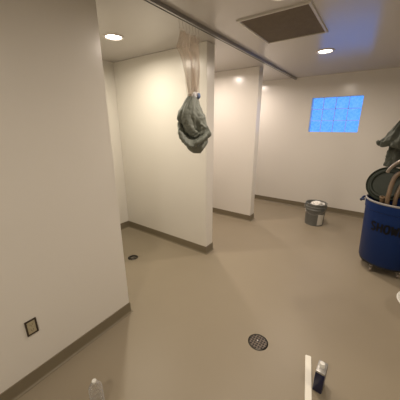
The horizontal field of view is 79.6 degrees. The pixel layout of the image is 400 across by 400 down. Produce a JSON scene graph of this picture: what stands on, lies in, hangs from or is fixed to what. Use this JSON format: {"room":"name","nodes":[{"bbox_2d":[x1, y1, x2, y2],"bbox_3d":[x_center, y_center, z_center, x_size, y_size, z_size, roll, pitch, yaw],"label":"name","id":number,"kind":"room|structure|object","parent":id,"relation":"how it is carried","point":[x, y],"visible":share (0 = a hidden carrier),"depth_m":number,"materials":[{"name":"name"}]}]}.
{"room":"shower room","nodes":[
{"label":"shower room","id":0,"kind":"room"},
{"bbox_2d":[0,0,128,393],"bbox_3d":[-2.112,0.034,1.244,1.744,2.400,2.663,12,21,34],"label":"wall","id":1,"kind":"structure","parent":0,"point":[62,264],"depth_m":1.44,"materials":[{"name":"paint"}]},
{"bbox_2d":[24,317,38,336],"bbox_3d":[-1.037,0.782,1.478,0.006,0.104,0.062,12,21,34],"label":"electrical outlet","id":2,"kind":"object","parent":1,"relation":"attached to","point":[31,326],"visible":1,"depth_m":1.48,"materials":[{"name":"brown plastic"}]},
{"bbox_2d":[26,320,36,334],"bbox_3d":[-1.038,0.782,1.479,0.004,0.086,0.044,12,21,34],"label":"receptacle","id":3,"kind":"object","parent":2,"relation":"attached to","point":[31,325],"depth_m":1.48,"materials":[{"name":"beige plastic"}]},
{"bbox_2d":[0,221,132,399],"bbox_3d":[-1.663,0.998,2.004,1.566,0.101,3.891,12,21,34],"label":"baseboard","id":4,"kind":"structure","parent":1,"relation":"attached to","point":[43,371],"depth_m":1.69,"materials":[{"name":"brown rubber"}]},
{"bbox_2d":[102,60,128,223],"bbox_3d":[-0.846,-0.901,4.207,0.200,2.400,3.867,12,21,34],"label":"wall","id":5,"kind":"structure","parent":0,"point":[108,69],"depth_m":3.48,"materials":[{"name":"paint"}]},
{"bbox_2d":[113,41,214,246],"bbox_3d":[-0.506,-0.597,3.238,1.532,2.400,0.151,12,21,34],"label":"wall","id":6,"kind":"structure","parent":0,"point":[169,187],"depth_m":3.06,"materials":[{"name":"paint"}]},
{"bbox_2d":[129,207,254,254],"bbox_3d":[-0.102,0.335,4.101,1.554,0.101,1.547,12,21,34],"label":"baseboard","id":7,"kind":"structure","parent":6,"relation":"attached to","point":[190,245],"depth_m":3.58,"materials":[{"name":"brown rubber"}]},
{"bbox_2d":[18,199,399,399],"bbox_3d":[0.431,1.051,2.155,5.226,0.100,6.930,12,21,34],"label":"floor","id":8,"kind":"structure","parent":0,"point":[295,284],"depth_m":2.02,"materials":[{"name":"beige concrete"}]},
{"bbox_2d":[88,378,104,399],"bbox_3d":[-0.606,1.129,1.403,0.076,0.207,0.076,12,21,34],"label":"water bottle","id":9,"kind":"object","parent":8,"relation":"on","point":[94,380],"visible":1,"depth_m":1.39,"materials":[{"name":"clear plastic"}]},
{"bbox_2d":[128,255,137,259],"bbox_3d":[-0.846,0.723,3.030,0.126,0.007,0.126,12,21,34],"label":"floor drain","id":10,"kind":"object","parent":8,"relation":"on","point":[132,257],"visible":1,"depth_m":3.02,"materials":[{"name":"grey metal"}]},
{"bbox_2d":[248,334,267,350],"bbox_3d":[0.447,1.091,1.849,0.152,0.006,0.152,12,21,34],"label":"floor drain","id":11,"kind":"object","parent":8,"relation":"on","point":[258,342],"visible":1,"depth_m":1.84,"materials":[{"name":"grey metal"}]},
{"bbox_2d":[305,355,311,399],"bbox_3d":[0.553,1.283,1.229,0.038,0.012,1.150,7,19,22],"label":"trim strip","id":12,"kind":"object","parent":8,"relation":"on","point":[308,391],"visible":1,"depth_m":1.57,"materials":[{"name":"white"}]},
{"bbox_2d":[305,200,327,225],"bbox_3d":[1.920,0.217,4.010,0.341,0.370,0.346,12,21,34],"label":"bucket","id":13,"kind":"object","parent":8,"relation":"on","point":[314,214],"visible":0.94,"depth_m":3.91,"materials":[{"name":"grey plastic"}]},
{"bbox_2d":[310,201,324,204],"bbox_3d":[1.933,0.065,3.937,0.207,0.100,0.196,0,17,2],"label":"rag","id":14,"kind":"object","parent":13,"relation":"in","point":[313,202],"visible":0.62,"depth_m":3.89,"materials":[{"name":"white fabric"}]},
{"bbox_2d":[312,360,327,393],"bbox_3d":[0.757,1.100,1.508,0.054,0.193,0.092,13,22,36],"label":"bottle","id":15,"kind":"object","parent":8,"relation":"on","point":[321,370],"visible":1,"depth_m":1.48,"materials":[{"name":"blue"}]},
{"bbox_2d":[359,254,399,277],"bbox_3d":[2.135,0.732,2.793,0.500,0.118,0.500,12,21,34],"label":"dolly","id":16,"kind":"object","parent":8,"relation":"on","point":[370,264],"visible":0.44,"depth_m":2.63,"materials":[{"name":"black plastic"}]},
{"bbox_2d":[359,194,399,270],"bbox_3d":[2.135,0.336,2.668,0.609,0.710,0.609,-2,18,-4],"label":"barrel","id":17,"kind":"object","parent":16,"relation":"on","point":[379,245],"visible":0.87,"depth_m":2.54,"materials":[{"name":"blue plastic"}]},
{"bbox_2d":[379,196,384,202],"bbox_3d":[1.954,0.296,2.634,0.231,0.736,0.052,-13,22,-35],"label":"pipe","id":18,"kind":"object","parent":17,"relation":"in","point":[382,198],"visible":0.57,"depth_m":2.48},
{"bbox_2d":[366,167,399,201],"bbox_3d":[1.995,-0.168,2.564,0.180,0.357,0.380,-13,22,-35],"label":"round lid","id":19,"kind":"object","parent":17,"relation":"in","point":[377,183],"visible":0.84,"depth_m":2.60,"materials":[{"name":"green plastic"}]},
{"bbox_2d":[384,171,399,204],"bbox_3d":[2.024,0.178,2.556,0.258,1.013,0.191,3,18,8],"label":"pipe","id":20,"kind":"object","parent":17,"relation":"in","point":[396,175],"visible":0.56,"depth_m":2.40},
{"bbox_2d":[386,160,399,172],"bbox_3d":[2.061,0.115,2.511,0.343,1.130,0.196,12,21,34],"label":"metal pipe","id":21,"kind":"object","parent":17,"relation":"in","point":[393,165],"visible":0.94,"depth_m":2.39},
{"bbox_2d":[392,185,399,205],"bbox_3d":[2.079,0.236,2.532,0.277,0.915,0.102,-13,21,-34],"label":"pipe","id":22,"kind":"object","parent":17,"relation":"in","point":[395,199],"visible":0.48,"depth_m":2.39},
{"bbox_3d":[2.200,-0.123,2.671,0.126,1.504,0.124,12,21,34],"label":"pole","id":23,"kind":"object","parent":17,"relation":"in","visible":0},
{"bbox_2d":[376,120,399,167],"bbox_3d":[2.117,-0.645,2.512,0.474,0.604,0.241,2,18,7],"label":"cloth","id":24,"kind":"object","parent":23,"relation":"hanging from","point":[392,139],"visible":0.92,"depth_m":2.50,"materials":[{"name":"fabric"}]},
{"bbox_2d":[213,66,262,215],"bbox_3d":[0.279,-0.929,4.287,1.532,2.400,0.151,12,21,34],"label":"wall","id":25,"kind":"structure","parent":0,"point":[237,92],"depth_m":3.94,"materials":[{"name":"paint"}]},
{"bbox_2d":[96,0,399,81],"bbox_3d":[0.425,-1.334,1.405,5.226,0.100,6.930,12,21,34],"label":"ceiling","id":26,"kind":"structure","parent":0,"point":[364,35],"depth_m":2.22,"materials":[{"name":"paint"}]},
{"bbox_2d":[103,33,123,40],"bbox_3d":[-0.822,-1.551,2.288,0.196,0.010,0.196,12,21,34],"label":"recessed light","id":27,"kind":"object","parent":26,"relation":"in","point":[110,36],"visible":1,"depth_m":2.28,"materials":[{"name":"white"}]},
{"bbox_2d":[144,0,296,79],"bbox_3d":[0.620,-1.722,2.851,0.032,0.029,3.865,12,21,34],"label":"track","id":28,"kind":"object","parent":26,"relation":"attached to","point":[156,3],"visible":1,"depth_m":2.09,"materials":[{"name":"silver metal"}]},
{"bbox_2d":[177,20,210,152],"bbox_3d":[-0.058,-0.923,2.092,0.320,1.027,0.287,-5,18,-16],"label":"shower curtain","id":29,"kind":"object","parent":28,"relation":"hanging from","point":[194,132],"visible":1,"depth_m":2.09,"materials":[{"name":"fabric"}]},
{"bbox_2d":[236,0,327,43],"bbox_3d":[0.725,-1.479,2.051,0.567,0.012,0.703,12,21,34],"label":"ceiling vent","id":30,"kind":"object","parent":26,"relation":"in","point":[299,20],"visible":1,"depth_m":1.98,"materials":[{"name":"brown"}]},
{"bbox_2d":[316,48,334,53],"bbox_3d":[1.434,-1.702,2.750,0.196,0.010,0.196,12,21,34],"label":"recessed light","id":31,"kind":"object","parent":26,"relation":"in","point":[328,50],"visible":1,"depth_m":2.75,"materials":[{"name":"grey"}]},
{"bbox_2d":[255,67,399,212],"bbox_3d":[2.369,-0.963,4.377,5.226,2.400,0.160,12,21,34],"label":"wall","id":32,"kind":"structure","parent":0,"point":[294,163],"depth_m":4.38,"materials":[{"name":"paint"}]},
{"bbox_2d":[254,194,363,217],"bbox_3d":[2.319,0.156,4.651,4.826,0.101,0.022,12,21,34],"label":"baseboard","id":33,"kind":"structure","parent":32,"relation":"attached to","point":[258,197],"depth_m":4.84,"materials":[{"name":"brown rubber"}]},
{"bbox_2d":[308,95,363,131],"bbox_3d":[2.333,-1.480,4.167,0.774,0.580,0.030,12,21,34],"label":"window","id":34,"kind":"structure","parent":32,"relation":"in","point":[333,120],"depth_m":4.15,"materials":[{"name":"blue glass"}]}
]}

